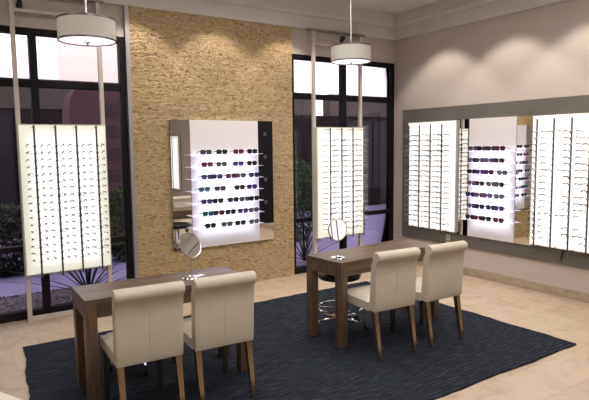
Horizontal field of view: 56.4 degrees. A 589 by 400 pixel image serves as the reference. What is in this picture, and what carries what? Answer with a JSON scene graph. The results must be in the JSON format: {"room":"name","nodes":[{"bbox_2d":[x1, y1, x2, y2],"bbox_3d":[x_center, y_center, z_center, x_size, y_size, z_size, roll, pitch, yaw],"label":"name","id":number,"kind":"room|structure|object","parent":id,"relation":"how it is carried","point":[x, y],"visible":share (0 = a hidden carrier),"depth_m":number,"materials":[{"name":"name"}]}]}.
{"room":"shop","nodes":[
{"label":"shop","id":0,"kind":"room"},
{"bbox_2d":[0,0,394,63],"bbox_3d":[-2.483,-0.603,5.776,9.500,3.620,0.150,-4,7,-33],"label":"wall","id":1,"kind":"structure","parent":0,"point":[382,50],"depth_m":5.93,"materials":[{"name":"paint"}]},
{"bbox_2d":[0,25,133,323],"bbox_3d":[-2.787,-0.242,5.569,2.220,2.950,0.110,-4,7,-33],"label":"window","id":2,"kind":"structure","parent":1,"relation":"in","point":[33,83],"depth_m":5.77,"materials":[{"name":"brown metal"}]},
{"bbox_2d":[123,5,138,277],"bbox_3d":[-1.813,-0.474,6.116,0.043,3.280,0.050,-4,7,-33],"label":"trim","id":3,"kind":"structure","parent":1,"relation":"attached to","point":[125,7],"depth_m":6.08,"materials":[{"name":"grey"}]},
{"bbox_2d":[128,6,294,280],"bbox_3d":[-0.911,-0.545,6.717,2.125,3.280,0.044,-4,7,-33],"label":"cladding","id":4,"kind":"object","parent":1,"relation":"attached to","point":[185,66],"visible":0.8,"depth_m":6.52,"materials":[{"name":"beige stone"}]},
{"bbox_2d":[169,120,273,250],"bbox_3d":[-0.817,-0.203,6.687,1.365,1.522,0.154,-4,7,-33],"label":"display","id":5,"kind":"object","parent":4,"relation":"attached to","point":[187,137],"visible":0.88,"depth_m":6.68,"materials":[{"name":"white laminate"}]},
{"bbox_2d":[169,120,192,250],"bbox_3d":[-1.324,-0.171,6.430,0.233,1.522,0.022,-4,7,-33],"label":"mirror","id":6,"kind":"object","parent":5,"relation":"attached to","point":[181,136],"depth_m":6.42,"materials":[{"name":"clear glass"}]},
{"bbox_2d":[195,187,209,191],"bbox_3d":[-1.085,-0.128,6.497,0.158,0.061,0.110,-5,7,-35],"label":"sunglasses","id":7,"kind":"object","parent":5,"relation":"on","point":[201,189],"visible":1,"depth_m":6.45,"materials":[{"name":"teal"}]},
{"bbox_2d":[197,150,211,154],"bbox_3d":[-1.062,-0.563,6.473,0.158,0.061,0.110,-4,7,-33],"label":"sunglasses","id":8,"kind":"object","parent":5,"relation":"on","point":[202,152],"visible":1,"depth_m":6.43,"materials":[{"name":"black"}]},
{"bbox_2d":[198,174,212,179],"bbox_3d":[-1.054,-0.275,6.505,0.158,0.061,0.110,-4,7,-34],"label":"sunglasses","id":9,"kind":"object","parent":5,"relation":"on","point":[209,176],"visible":1,"depth_m":6.46,"materials":[{"name":"blue"}]},
{"bbox_2d":[198,199,212,203],"bbox_3d":[-1.061,0.015,6.527,0.158,0.061,0.110,-4,7,-33],"label":"sunglasses","id":10,"kind":"object","parent":5,"relation":"on","point":[203,201],"visible":1,"depth_m":6.48,"materials":[{"name":"purple"}]},
{"bbox_2d":[198,162,212,166],"bbox_3d":[-1.049,-0.420,6.495,0.158,0.061,0.110,-4,7,-32],"label":"sunglasses","id":11,"kind":"object","parent":5,"relation":"on","point":[204,164],"visible":1,"depth_m":6.45,"materials":[{"name":"red"}]},
{"bbox_2d":[199,211,213,216],"bbox_3d":[-1.050,0.159,6.547,0.158,0.061,0.110,-5,7,-36],"label":"sunglasses","id":12,"kind":"object","parent":5,"relation":"on","point":[210,213],"visible":1,"depth_m":6.51,"materials":[{"name":"teal"}]},
{"bbox_2d":[201,223,215,228],"bbox_3d":[-1.026,0.302,6.575,0.158,0.061,0.110,-5,7,-37],"label":"sunglasses","id":13,"kind":"object","parent":5,"relation":"on","point":[213,225],"visible":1,"depth_m":6.53,"materials":[{"name":"black"}]},
{"bbox_2d":[212,174,222,178],"bbox_3d":[-0.946,-0.283,6.576,0.158,0.061,0.110,-4,6,-29],"label":"sunglasses","id":14,"kind":"object","parent":5,"relation":"on","point":[219,176],"visible":0.97,"depth_m":6.54,"materials":[{"name":"blue"}]},
{"bbox_2d":[212,198,223,202],"bbox_3d":[-0.941,0.006,6.606,0.158,0.061,0.110,-5,7,-34],"label":"sunglasses","id":15,"kind":"object","parent":5,"relation":"on","point":[220,200],"visible":0.98,"depth_m":6.57,"materials":[{"name":"black"}]},
{"bbox_2d":[211,186,225,190],"bbox_3d":[-0.914,-0.141,6.611,0.158,0.061,0.110,-4,7,-32],"label":"sunglasses","id":16,"kind":"object","parent":5,"relation":"on","point":[217,188],"visible":1,"depth_m":6.57,"materials":[{"name":"black"}]},
{"bbox_2d":[213,210,224,215],"bbox_3d":[-0.930,0.149,6.626,0.158,0.061,0.110,-4,6,-29],"label":"sunglasses","id":17,"kind":"object","parent":5,"relation":"on","point":[221,212],"visible":0.97,"depth_m":6.58,"materials":[{"name":"brown"}]},
{"bbox_2d":[213,161,226,166],"bbox_3d":[-0.899,-0.431,6.594,0.158,0.061,0.110,-5,7,-37],"label":"sunglasses","id":18,"kind":"object","parent":5,"relation":"on","point":[218,164],"visible":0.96,"depth_m":6.55,"materials":[{"name":"grey"}]},
{"bbox_2d":[213,149,227,153],"bbox_3d":[-0.892,-0.577,6.586,0.158,0.061,0.110,-5,7,-34],"label":"sunglasses","id":19,"kind":"object","parent":5,"relation":"on","point":[224,151],"visible":1,"depth_m":6.54,"materials":[{"name":"black"}]},
{"bbox_2d":[218,221,232,226],"bbox_3d":[-0.841,0.287,6.698,0.158,0.061,0.110,-4,7,-30],"label":"sunglasses","id":20,"kind":"object","parent":5,"relation":"on","point":[229,223],"visible":1,"depth_m":6.66,"materials":[{"name":"grey"}]},
{"bbox_2d":[222,173,236,177],"bbox_3d":[-0.789,-0.295,6.680,0.158,0.061,0.110,-4,7,-32],"label":"sunglasses","id":21,"kind":"object","parent":5,"relation":"on","point":[229,175],"visible":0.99,"depth_m":6.64,"materials":[{"name":"pink"}]},
{"bbox_2d":[225,209,235,213],"bbox_3d":[-0.804,0.140,6.710,0.158,0.061,0.110,-5,7,-38],"label":"sunglasses","id":22,"kind":"object","parent":5,"relation":"on","point":[233,211],"visible":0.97,"depth_m":6.68,"materials":[{"name":"black"}]},
{"bbox_2d":[224,197,238,201],"bbox_3d":[-0.769,-0.008,6.720,0.158,0.061,0.110,-4,7,-32],"label":"sunglasses","id":23,"kind":"object","parent":5,"relation":"on","point":[236,199],"visible":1,"depth_m":6.68,"materials":[{"name":"black"}]},
{"bbox_2d":[229,149,243,153],"bbox_3d":[-0.708,-0.591,6.708,0.158,0.061,0.110,-5,7,-36],"label":"sunglasses","id":24,"kind":"object","parent":5,"relation":"on","point":[235,151],"visible":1,"depth_m":6.67,"materials":[{"name":"red"}]},
{"bbox_2d":[229,161,243,165],"bbox_3d":[-0.709,-0.446,6.720,0.158,0.061,0.110,-4,7,-33],"label":"sunglasses","id":25,"kind":"object","parent":5,"relation":"on","point":[235,163],"visible":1,"depth_m":6.68,"materials":[{"name":"purple"}]},
{"bbox_2d":[230,185,244,189],"bbox_3d":[-0.697,-0.158,6.754,0.158,0.061,0.110,-5,7,-36],"label":"sunglasses","id":26,"kind":"object","parent":5,"relation":"on","point":[236,187],"visible":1,"depth_m":6.72,"materials":[{"name":"brown"}]},
{"bbox_2d":[231,173,245,177],"bbox_3d":[-0.685,-0.303,6.749,0.158,0.061,0.110,-4,7,-32],"label":"sunglasses","id":27,"kind":"object","parent":5,"relation":"on","point":[243,175],"visible":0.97,"depth_m":6.72,"materials":[{"name":"grey"}]},
{"bbox_2d":[233,220,245,225],"bbox_3d":[-0.690,0.275,6.798,0.158,0.061,0.110,-4,7,-34],"label":"sunglasses","id":28,"kind":"object","parent":5,"relation":"on","point":[243,222],"visible":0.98,"depth_m":6.76,"materials":[{"name":"black"}]},
{"bbox_2d":[236,208,247,212],"bbox_3d":[-0.659,0.128,6.806,0.158,0.061,0.110,-5,7,-34],"label":"sunglasses","id":29,"kind":"object","parent":5,"relation":"on","point":[245,210],"visible":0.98,"depth_m":6.76,"materials":[{"name":"purple"}]},
{"bbox_2d":[239,196,248,200],"bbox_3d":[-0.639,-0.018,6.806,0.158,0.061,0.110,-5,7,-35],"label":"sunglasses","id":30,"kind":"object","parent":5,"relation":"on","point":[246,198],"visible":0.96,"depth_m":6.76,"materials":[{"name":"grey"}]},
{"bbox_2d":[243,161,256,165],"bbox_3d":[-0.554,-0.458,6.823,0.158,0.061,0.110,-5,7,-38],"label":"sunglasses","id":31,"kind":"object","parent":5,"relation":"on","point":[249,163],"visible":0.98,"depth_m":6.78,"materials":[{"name":"black"}]},
{"bbox_2d":[245,184,256,188],"bbox_3d":[-0.554,-0.169,6.849,0.158,0.061,0.110,-5,7,-35],"label":"sunglasses","id":32,"kind":"object","parent":5,"relation":"on","point":[254,186],"visible":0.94,"depth_m":6.80,"materials":[{"name":"purple"}]},
{"bbox_2d":[246,149,257,153],"bbox_3d":[-0.549,-0.603,6.813,0.158,0.061,0.110,-5,7,-36],"label":"sunglasses","id":33,"kind":"object","parent":5,"relation":"on","point":[249,151],"visible":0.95,"depth_m":6.77,"materials":[{"name":"black"}]},
{"bbox_2d":[246,172,259,176],"bbox_3d":[-0.525,-0.316,6.855,0.158,0.061,0.110,-4,7,-30],"label":"sunglasses","id":34,"kind":"object","parent":5,"relation":"on","point":[256,174],"visible":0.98,"depth_m":6.81,"materials":[{"name":"blue"}]},
{"bbox_2d":[248,207,258,211],"bbox_3d":[-0.534,0.119,6.889,0.158,0.061,0.110,-5,7,-35],"label":"sunglasses","id":35,"kind":"object","parent":5,"relation":"on","point":[256,209],"visible":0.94,"depth_m":6.85,"materials":[{"name":"grey"}]},
{"bbox_2d":[248,219,258,223],"bbox_3d":[-0.534,0.263,6.902,0.158,0.061,0.110,-5,7,-38],"label":"sunglasses","id":36,"kind":"object","parent":5,"relation":"on","point":[251,221],"visible":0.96,"depth_m":6.86,"materials":[{"name":"grey"}]},
{"bbox_2d":[249,196,258,200],"bbox_3d":[-0.531,-0.026,6.878,0.158,0.061,0.110,-5,7,-36],"label":"sunglasses","id":37,"kind":"object","parent":5,"relation":"on","point":[251,198],"visible":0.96,"depth_m":6.83,"materials":[{"name":"black"}]},
{"bbox_2d":[260,223,273,239],"bbox_3d":[-0.366,0.406,7.124,0.213,0.213,0.022,-4,7,-33],"label":"mirror","id":38,"kind":"object","parent":5,"relation":"attached to","point":[266,229],"depth_m":7.12,"materials":[{"name":"clear glass"}]},
{"bbox_2d":[103,0,394,40],"bbox_3d":[-2.423,-2.224,5.494,9.500,0.340,0.140,-4,7,-33],"label":"crown molding","id":39,"kind":"structure","parent":1,"relation":"attached to","point":[300,14],"depth_m":7.03,"materials":[{"name":"paint"}]},
{"bbox_2d":[291,54,393,274],"bbox_3d":[0.712,-0.515,7.887,1.870,2.950,0.110,-4,7,-33],"label":"window","id":40,"kind":"structure","parent":1,"relation":"in","point":[387,219],"depth_m":8.11,"materials":[{"name":"black metal"}]},
{"bbox_2d":[0,264,588,399],"bbox_3d":[0.348,1.643,1.721,9.850,0.120,10.350,-4,7,-33],"label":"floor","id":41,"kind":"structure","parent":0,"point":[563,374],"depth_m":5.23,"materials":[{"name":"tile"}]},
{"bbox_2d":[0,392,21,399],"bbox_3d":[-1.343,1.210,2.136,0.600,0.700,0.570,3,7,30],"label":"side table","id":42,"kind":"object","parent":41,"relation":"on","point":[3,396],"visible":1,"depth_m":2.33,"materials":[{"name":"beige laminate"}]},
{"bbox_2d":[8,0,111,321],"bbox_3d":[-2.326,-0.414,5.571,0.960,3.279,0.269,-4,7,-33],"label":"rack","id":43,"kind":"object","parent":41,"relation":"on","point":[37,134],"visible":0.91,"depth_m":5.57,"materials":[{"name":"beige"}]},
{"bbox_2d":[16,0,21,7],"bbox_3d":[-2.664,-1.897,5.316,0.060,0.085,0.098,-4,7,-33],"label":"track spotlight","id":44,"kind":"object","parent":43,"relation":"attached to","point":[18,2],"visible":1,"depth_m":5.29,"materials":[{"name":"black plastic"}]},
{"bbox_2d":[18,125,110,274],"bbox_3d":[-2.325,-0.014,5.616,0.816,1.481,0.005,-4,7,-33],"label":"diffuser","id":45,"kind":"object","parent":43,"relation":"attached to","point":[44,134],"depth_m":5.59,"materials":[{"name":"white plastic"}]},
{"bbox_2d":[23,281,575,399],"bbox_3d":[-0.088,1.282,4.718,4.279,0.014,2.763,-4,7,-33],"label":"area rug","id":46,"kind":"object","parent":41,"relation":"on","point":[290,363],"visible":0.59,"depth_m":4.43,"materials":[{"name":"blue carpet"}]},
{"bbox_2d":[109,357,173,374],"bbox_3d":[-1.231,1.045,4.397,0.549,0.547,0.523,-3,6,-21],"label":"stool","id":47,"kind":"object","parent":46,"relation":"on","point":[172,358],"visible":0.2,"depth_m":4.25,"materials":[{"name":"silver metal"}]},
{"bbox_2d":[100,281,184,399],"bbox_3d":[-1.010,0.950,3.633,0.435,0.885,0.549,-4,7,-31],"label":"chair","id":48,"kind":"object","parent":46,"relation":"on","point":[147,320],"visible":1,"depth_m":3.42,"materials":[{"name":"beige leather"}]},
{"bbox_2d":[72,266,247,399],"bbox_3d":[-0.971,0.973,4.101,1.190,0.745,0.440,-4,7,-32],"label":"desk","id":49,"kind":"object","parent":46,"relation":"on","point":[91,302],"visible":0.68,"depth_m":3.90,"materials":[{"name":"brown wood"}]},
{"bbox_2d":[179,232,200,279],"bbox_3d":[-0.784,0.419,4.140,0.133,0.346,0.177,0,6,7],"label":"mirror","id":50,"kind":"object","parent":49,"relation":"on","point":[189,243],"visible":1,"depth_m":4.13,"materials":[{"name":"silver metal"}]},
{"bbox_2d":[180,233,199,256],"bbox_3d":[-0.785,0.339,4.131,0.080,0.172,0.185,4,7,39],"label":"mirror glass","id":51,"kind":"object","parent":50,"relation":"attached to","point":[189,242],"depth_m":4.12,"materials":[{"name":"white"}]},
{"bbox_2d":[176,271,256,399],"bbox_3d":[-0.574,0.918,3.892,0.435,0.885,0.549,-4,7,-30],"label":"chair","id":52,"kind":"object","parent":46,"relation":"on","point":[222,306],"visible":0.93,"depth_m":3.67,"materials":[{"name":"beige leather"}]},
{"bbox_2d":[318,272,368,330],"bbox_3d":[0.424,0.946,5.195,0.549,0.547,0.523,0,6,7],"label":"stool","id":53,"kind":"object","parent":46,"relation":"on","point":[325,277],"visible":0.52,"depth_m":5.13,"materials":[{"name":"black metal"}]},
{"bbox_2d":[306,239,438,348],"bbox_3d":[0.775,0.839,5.237,1.320,0.745,0.467,-5,7,-37],"label":"desk","id":54,"kind":"object","parent":46,"relation":"on","point":[358,259],"visible":0.63,"depth_m":4.92,"materials":[{"name":"brown wood"}]},
{"bbox_2d":[328,218,346,259],"bbox_3d":[0.377,0.334,4.807,0.162,0.354,0.132,0,6,7],"label":"mirror","id":55,"kind":"object","parent":54,"relation":"on","point":[337,228],"visible":1,"depth_m":4.79,"materials":[{"name":"silver metal"}]},
{"bbox_2d":[329,219,345,239],"bbox_3d":[0.377,0.258,4.799,0.185,0.185,0.025,-4,7,-31],"label":"mirror glass","id":56,"kind":"object","parent":55,"relation":"attached to","point":[337,227],"depth_m":4.79,"materials":[{"name":"white"}]},
{"bbox_2d":[348,247,420,360],"bbox_3d":[0.722,0.824,4.685,0.435,0.885,0.549,-4,6,-29],"label":"chair","id":57,"kind":"object","parent":46,"relation":"on","point":[392,285],"visible":0.96,"depth_m":4.46,"materials":[{"name":"beige leather"}]},
{"bbox_2d":[390,240,467,347],"bbox_3d":[1.196,0.791,4.957,0.435,0.885,0.549,-4,7,-31],"label":"chair","id":58,"kind":"object","parent":46,"relation":"on","point":[442,275],"visible":0.8,"depth_m":4.74,"materials":[{"name":"beige leather"}]},
{"bbox_2d":[307,28,364,253],"bbox_3d":[0.652,-0.646,7.544,0.960,3.279,0.269,-4,7,-33],"label":"rack","id":59,"kind":"object","parent":41,"relation":"on","point":[319,134],"visible":0.79,"depth_m":7.50,"materials":[{"name":"white backlit acrylic"},{"name":"metal"}]},
{"bbox_2d":[317,128,362,237],"bbox_3d":[0.653,-0.246,7.589,0.816,1.481,0.005,-4,7,-33],"label":"diffuser","id":60,"kind":"object","parent":59,"relation":"attached to","point":[322,134],"depth_m":7.53,"materials":[{"name":"white plastic"}]},
{"bbox_2d":[310,0,442,14],"bbox_3d":[0.309,-2.073,1.388,9.900,0.100,10.400,-4,7,-33],"label":"ceiling","id":61,"kind":"structure","parent":0,"point":[394,7],"depth_m":7.37,"materials":[{"name":"paint"}]},
{"bbox_2d":[56,0,116,46],"bbox_3d":[-1.647,-1.737,4.308,0.442,1.045,0.442,3,7,36],"label":"pendant lamp","id":62,"kind":"object","parent":61,"relation":"hanging from","point":[77,29],"visible":1,"depth_m":4.19,"materials":[{"name":"fabric"}]},
{"bbox_2d":[59,36,114,44],"bbox_3d":[-1.641,-1.260,4.355,0.424,0.020,0.424,-4,7,-33],"label":"diffuser","id":63,"kind":"object","parent":62,"relation":"attached to","point":[71,40],"depth_m":4.31,"materials":[{"name":"white plastic"}]},
{"bbox_2d":[331,0,370,65],"bbox_3d":[0.612,-1.990,5.967,0.442,1.045,0.442,3,7,36],"label":"pendant lamp","id":64,"kind":"object","parent":61,"relation":"hanging from","point":[350,53],"visible":1,"depth_m":5.84,"materials":[{"name":"beige fabric"}]},
{"bbox_2d":[332,59,369,63],"bbox_3d":[0.618,-1.512,6.014,0.424,0.020,0.424,-4,7,-33],"label":"diffuser","id":65,"kind":"object","parent":64,"relation":"attached to","point":[334,61],"depth_m":5.94,"materials":[{"name":"white"}]},
{"bbox_2d":[393,0,588,293],"bbox_3d":[4.305,-0.540,4.292,0.150,3.620,10.150,-4,7,-33],"label":"wall","id":66,"kind":"structure","parent":0,"point":[540,52],"depth_m":6.74,"materials":[{"name":"paint"}]},
{"bbox_2d":[407,120,458,232],"bbox_3d":[1.862,-0.333,7.629,0.198,1.500,0.870,-4,7,-33],"label":"rack","id":67,"kind":"object","parent":66,"relation":"attached to","point":[451,127],"visible":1,"depth_m":7.56,"materials":[{"name":"white backlit acrylic"},{"name":"metal"}]},
{"bbox_2d":[393,0,567,40],"bbox_3d":[4.205,-2.157,3.988,0.140,0.340,10.000,-4,7,-33],"label":"crown molding","id":68,"kind":"structure","parent":66,"relation":"attached to","point":[445,14],"depth_m":7.16,"materials":[{"name":"paint"}]},
{"bbox_2d":[402,95,588,268],"bbox_3d":[3.059,-0.198,6.048,0.032,1.871,5.190,-4,7,-33],"label":"trim","id":69,"kind":"structure","parent":66,"relation":"attached to","point":[569,104],"depth_m":6.82,"materials":[{"name":"grey laminate"}]},
{"bbox_2d":[457,115,534,245],"bbox_3d":[2.425,-0.257,6.827,0.154,1.522,1.083,-4,7,-33],"label":"display","id":70,"kind":"object","parent":66,"relation":"attached to","point":[513,132],"visible":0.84,"depth_m":6.77,"materials":[{"name":"white laminate"}]},
{"bbox_2d":[457,119,468,234],"bbox_3d":[2.229,-0.295,7.239,0.022,1.522,0.176,-4,7,-33],"label":"mirror","id":71,"kind":"object","parent":70,"relation":"attached to","point":[463,137],"depth_m":7.23,"materials":[{"name":"clear glass"}]},
{"bbox_2d":[465,192,474,196],"bbox_3d":[2.284,-0.077,7.039,0.110,0.061,0.158,-5,7,-35],"label":"sunglasses","id":72,"kind":"object","parent":70,"relation":"on","point":[466,193],"visible":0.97,"depth_m":7.01,"materials":[{"name":"blue"}]},
{"bbox_2d":[465,214,474,219],"bbox_3d":[2.288,0.212,7.066,0.110,0.061,0.158,-4,7,-33],"label":"sunglasses","id":73,"kind":"object","parent":70,"relation":"on","point":[468,216],"visible":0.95,"depth_m":7.04,"materials":[{"name":"black"}]},
{"bbox_2d":[466,203,475,207],"bbox_3d":[2.297,0.069,7.035,0.110,0.061,0.158,-4,7,-29],"label":"sunglasses","id":74,"kind":"object","parent":70,"relation":"on","point":[469,205],"visible":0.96,"depth_m":7.01,"materials":[{"name":"blue"}]},
{"bbox_2d":[466,169,476,173],"bbox_3d":[2.288,-0.365,6.999,0.110,0.061,0.158,-5,7,-35],"label":"sunglasses","id":75,"kind":"object","parent":70,"relation":"on","point":[469,171],"visible":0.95,"depth_m":6.97,"materials":[{"name":"black"}]},
{"bbox_2d":[467,180,476,184],"bbox_3d":[2.292,-0.220,7.009,0.110,0.061,0.158,-4,6,-29],"label":"sunglasses","id":76,"kind":"object","parent":70,"relation":"on","point":[468,181],"visible":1,"depth_m":6.98,"materials":[{"name":"pink"}]},
{"bbox_2d":[467,158,476,161],"bbox_3d":[2.288,-0.509,6.981,0.110,0.061,0.158,-4,7,-30],"label":"sunglasses","id":77,"kind":"object","parent":70,"relation":"on","point":[468,159],"visible":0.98,"depth_m":6.95,"materials":[{"name":"blue"}]},
{"bbox_2d":[468,146,477,150],"bbox_3d":[2.291,-0.653,6.960,0.110,0.061,0.158,-5,7,-38],"label":"sunglasses","id":78,"kind":"object","parent":70,"relation":"on","point":[470,148],"visible":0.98,"depth_m":6.93,"materials":[{"name":"pink"}]},
{"bbox_2d":[474,192,482,197],"bbox_3d":[2.356,-0.067,6.931,0.110,0.061,0.158,-5,7,-37],"label":"sunglasses","id":79,"kind":"object","parent":70,"relation":"on","point":[476,194],"visible":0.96,"depth_m":6.91,"materials":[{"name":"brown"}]},
{"bbox_2d":[476,169,484,173],"bbox_3d":[2.361,-0.355,6.890,0.110,0.061,0.158,-4,6,-29],"label":"sunglasses","id":80,"kind":"object","parent":70,"relation":"on","point":[481,171],"visible":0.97,"depth_m":6.86,"materials":[{"name":"purple"}]},
{"bbox_2d":[476,204,484,208],"bbox_3d":[2.365,0.078,6.935,0.110,0.061,0.158,-4,7,-32],"label":"sunglasses","id":81,"kind":"object","parent":70,"relation":"on","point":[481,206],"visible":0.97,"depth_m":6.89,"materials":[{"name":"black"}]},
{"bbox_2d":[476,181,484,185],"bbox_3d":[2.358,-0.211,6.911,0.110,0.061,0.158,-4,7,-31],"label":"sunglasses","id":82,"kind":"object","parent":70,"relation":"on","point":[481,183],"visible":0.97,"depth_m":6.87,"materials":[{"name":"black"}]},
{"bbox_2d":[477,146,485,150],"bbox_3d":[2.366,-0.643,6.848,0.110,0.061,0.158,-5,7,-34],"label":"sunglasses","id":83,"kind":"object","parent":70,"relation":"on","point":[479,148],"visible":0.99,"depth_m":6.83,"materials":[{"name":"black"}]},
{"bbox_2d":[480,216,492,221],"bbox_3d":[2.419,0.230,6.870,0.110,0.061,0.158,-5,7,-36],"label":"sunglasses","id":84,"kind":"object","parent":70,"relation":"on","point":[483,218],"visible":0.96,"depth_m":6.84,"materials":[{"name":"black"}]},
{"bbox_2d":[482,193,492,197],"bbox_3d":[2.425,-0.058,6.829,0.110,0.061,0.158,-5,7,-34],"label":"sunglasses","id":85,"kind":"object","parent":70,"relation":"on","point":[484,195],"visible":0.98,"depth_m":6.79,"materials":[{"name":"purple"}]},
{"bbox_2d":[483,158,493,162],"bbox_3d":[2.426,-0.491,6.776,0.110,0.061,0.158,-5,7,-37],"label":"sunglasses","id":86,"kind":"object","parent":70,"relation":"on","point":[486,160],"visible":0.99,"depth_m":6.75,"materials":[{"name":"purple"}]},
{"bbox_2d":[485,146,494,150],"bbox_3d":[2.439,-0.633,6.739,0.110,0.061,0.158,-5,7,-38],"label":"sunglasses","id":87,"kind":"object","parent":70,"relation":"on","point":[488,148],"visible":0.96,"depth_m":6.73,"materials":[{"name":"black"}]},
{"bbox_2d":[485,170,495,174],"bbox_3d":[2.430,-0.346,6.786,0.110,0.061,0.158,-4,7,-31],"label":"sunglasses","id":88,"kind":"object","parent":70,"relation":"on","point":[486,171],"visible":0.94,"depth_m":6.74,"materials":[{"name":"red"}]},
{"bbox_2d":[485,205,495,209],"bbox_3d":[2.458,0.091,6.795,0.110,0.061,0.158,-4,7,-33],"label":"sunglasses","id":89,"kind":"object","parent":70,"relation":"on","point":[488,207],"visible":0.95,"depth_m":6.79,"materials":[{"name":"black"}]},
{"bbox_2d":[486,181,496,186],"bbox_3d":[2.453,-0.199,6.769,0.110,0.061,0.158,-5,7,-36],"label":"sunglasses","id":90,"kind":"object","parent":70,"relation":"on","point":[487,182],"visible":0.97,"depth_m":6.74,"materials":[{"name":"brown"}]},
{"bbox_2d":[493,194,506,198],"bbox_3d":[2.518,-0.045,6.688,0.110,0.061,0.158,-4,7,-33],"label":"sunglasses","id":91,"kind":"object","parent":70,"relation":"on","point":[496,196],"visible":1,"depth_m":6.65,"materials":[{"name":"grey"}]},
{"bbox_2d":[493,217,507,222],"bbox_3d":[2.521,0.243,6.719,0.110,0.061,0.158,-5,7,-36],"label":"sunglasses","id":92,"kind":"object","parent":70,"relation":"on","point":[501,220],"visible":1,"depth_m":6.68,"materials":[{"name":"pink"}]},
{"bbox_2d":[493,158,508,162],"bbox_3d":[2.503,-0.480,6.660,0.110,0.061,0.158,-5,7,-37],"label":"sunglasses","id":93,"kind":"object","parent":70,"relation":"on","point":[501,160],"visible":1,"depth_m":6.63,"materials":[{"name":"brown"}]},
{"bbox_2d":[493,206,508,210],"bbox_3d":[2.519,0.099,6.705,0.110,0.061,0.158,-5,7,-36],"label":"sunglasses","id":94,"kind":"object","parent":70,"relation":"on","point":[501,208],"visible":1,"depth_m":6.67,"materials":[{"name":"purple"}]},
{"bbox_2d":[494,146,509,150],"bbox_3d":[2.505,-0.624,6.640,0.110,0.061,0.158,-5,7,-38],"label":"sunglasses","id":95,"kind":"object","parent":70,"relation":"on","point":[496,148],"visible":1,"depth_m":6.60,"materials":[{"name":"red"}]},
{"bbox_2d":[495,182,508,186],"bbox_3d":[2.516,-0.190,6.675,0.110,0.061,0.158,-4,6,-29],"label":"sunglasses","id":96,"kind":"object","parent":70,"relation":"on","point":[501,184],"visible":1,"depth_m":6.63,"materials":[{"name":"black"}]},
{"bbox_2d":[496,170,511,174],"bbox_3d":[2.535,-0.332,6.630,0.110,0.061,0.158,-4,7,-32],"label":"sunglasses","id":97,"kind":"object","parent":70,"relation":"on","point":[499,172],"visible":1,"depth_m":6.59,"materials":[{"name":"grey"}]},
{"bbox_2d":[514,115,534,245],"bbox_3d":[2.720,-0.229,6.505,0.022,1.522,0.218,-4,7,-33],"label":"mirror","id":98,"kind":"object","parent":70,"relation":"attached to","point":[523,125],"depth_m":6.51,"materials":[{"name":"clear glass"}]},
{"bbox_2d":[417,261,588,302],"bbox_3d":[4.299,1.222,4.358,0.015,0.100,10.000,-4,7,-33],"label":"baseboard","id":99,"kind":"structure","parent":66,"relation":"attached to","point":[566,293],"depth_m":6.58,"materials":[{"name":"stone"}]},
{"bbox_2d":[529,113,588,255],"bbox_3d":[2.955,-0.185,5.997,0.198,1.500,0.870,-4,7,-33],"label":"rack","id":100,"kind":"object","parent":66,"relation":"attached to","point":[551,232],"visible":1,"depth_m":6.06,"materials":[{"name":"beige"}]},
{"label":"outside","id":101,"kind":"structure","parent":0,"visible":0},
{"bbox_2d":[0,204,382,296],"bbox_3d":[-3.500,0.698,12.454,24.000,0.140,11.850,-4,7,-33],"label":"patio","id":102,"kind":"structure","parent":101,"point":[7,288],"depth_m":8.14,"materials":[{"name":"purple concrete"}]},
{"bbox_2d":[0,202,24,277],"bbox_3d":[-4.193,0.581,7.976,1.074,1.156,1.104,-4,7,-33],"label":"leafy shrub","id":103,"kind":"object","parent":102,"relation":"on","point":[6,212],"visible":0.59,"depth_m":7.78,"materials":[{"name":"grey plant"}]},
{"bbox_2d":[0,279,125,312],"bbox_3d":[-3.891,1.281,5.765,5.900,0.023,1.090,-4,7,-33],"label":"gravel bed","id":104,"kind":"object","parent":102,"relation":"on","point":[9,300],"visible":0.02,"depth_m":6.51,"materials":[{"name":"grey gravel"}]},
{"bbox_2d":[0,279,124,311],"bbox_3d":[-2.737,1.169,6.551,2.719,0.029,1.085,-4,7,-33],"label":"gravel","id":105,"kind":"object","parent":104,"relation":"on","point":[56,298],"visible":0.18,"depth_m":6.50,"materials":[{"name":"gravel"}]},
{"bbox_2d":[50,267,106,289],"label":"agave plant","id":106,"kind":"object","parent":104,"relation":"on","point":[89,281],"depth_m":6.78,"materials":[{"name":"green plant"}]},
{"bbox_2d":[36,37,117,82],"bbox_3d":[-4.533,-3.710,17.306,6.200,7.700,3.200,-4,7,-33],"label":"building","id":107,"kind":"structure","parent":102,"relation":"on","point":[57,60],"depth_m":14.86,"materials":[{"name":"beige paint"}]},
{"bbox_2d":[62,90,124,252],"bbox_3d":[-2.913,-0.514,9.593,2.020,2.820,0.562,-4,7,-33],"label":"stucco pillar","id":108,"kind":"structure","parent":102,"relation":"on","point":[80,107],"depth_m":9.08,"materials":[{"name":"paint"}]},
{"bbox_2d":[109,186,125,261],"bbox_3d":[-2.774,0.403,8.794,0.650,1.273,0.664,-4,7,-33],"label":"leafy shrub","id":109,"kind":"object","parent":102,"relation":"on","point":[116,210],"visible":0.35,"depth_m":8.66,"materials":[{"name":"green plant"}]},
{"bbox_2d":[0,77,386,239],"bbox_3d":[-3.041,-1.042,12.918,21.500,3.220,0.330,-4,7,-33],"label":"building","id":110,"kind":"structure","parent":102,"relation":"on","point":[374,122],"depth_m":14.82,"materials":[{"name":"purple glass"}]},
{"bbox_2d":[295,159,312,240],"bbox_3d":[0.067,0.007,10.457,0.939,1.680,0.938,-4,7,-33],"label":"leafy shrub","id":111,"kind":"object","parent":102,"relation":"on","point":[300,165],"visible":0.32,"depth_m":10.27,"materials":[{"name":"green plant"}]},
{"bbox_2d":[296,221,366,260],"bbox_3d":[0.110,0.554,8.706,1.877,0.758,1.457,-4,7,-33],"label":"agave plant","id":112,"kind":"object","parent":102,"relation":"on","point":[304,249],"visible":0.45,"depth_m":8.57,"materials":[{"name":"green plant"}]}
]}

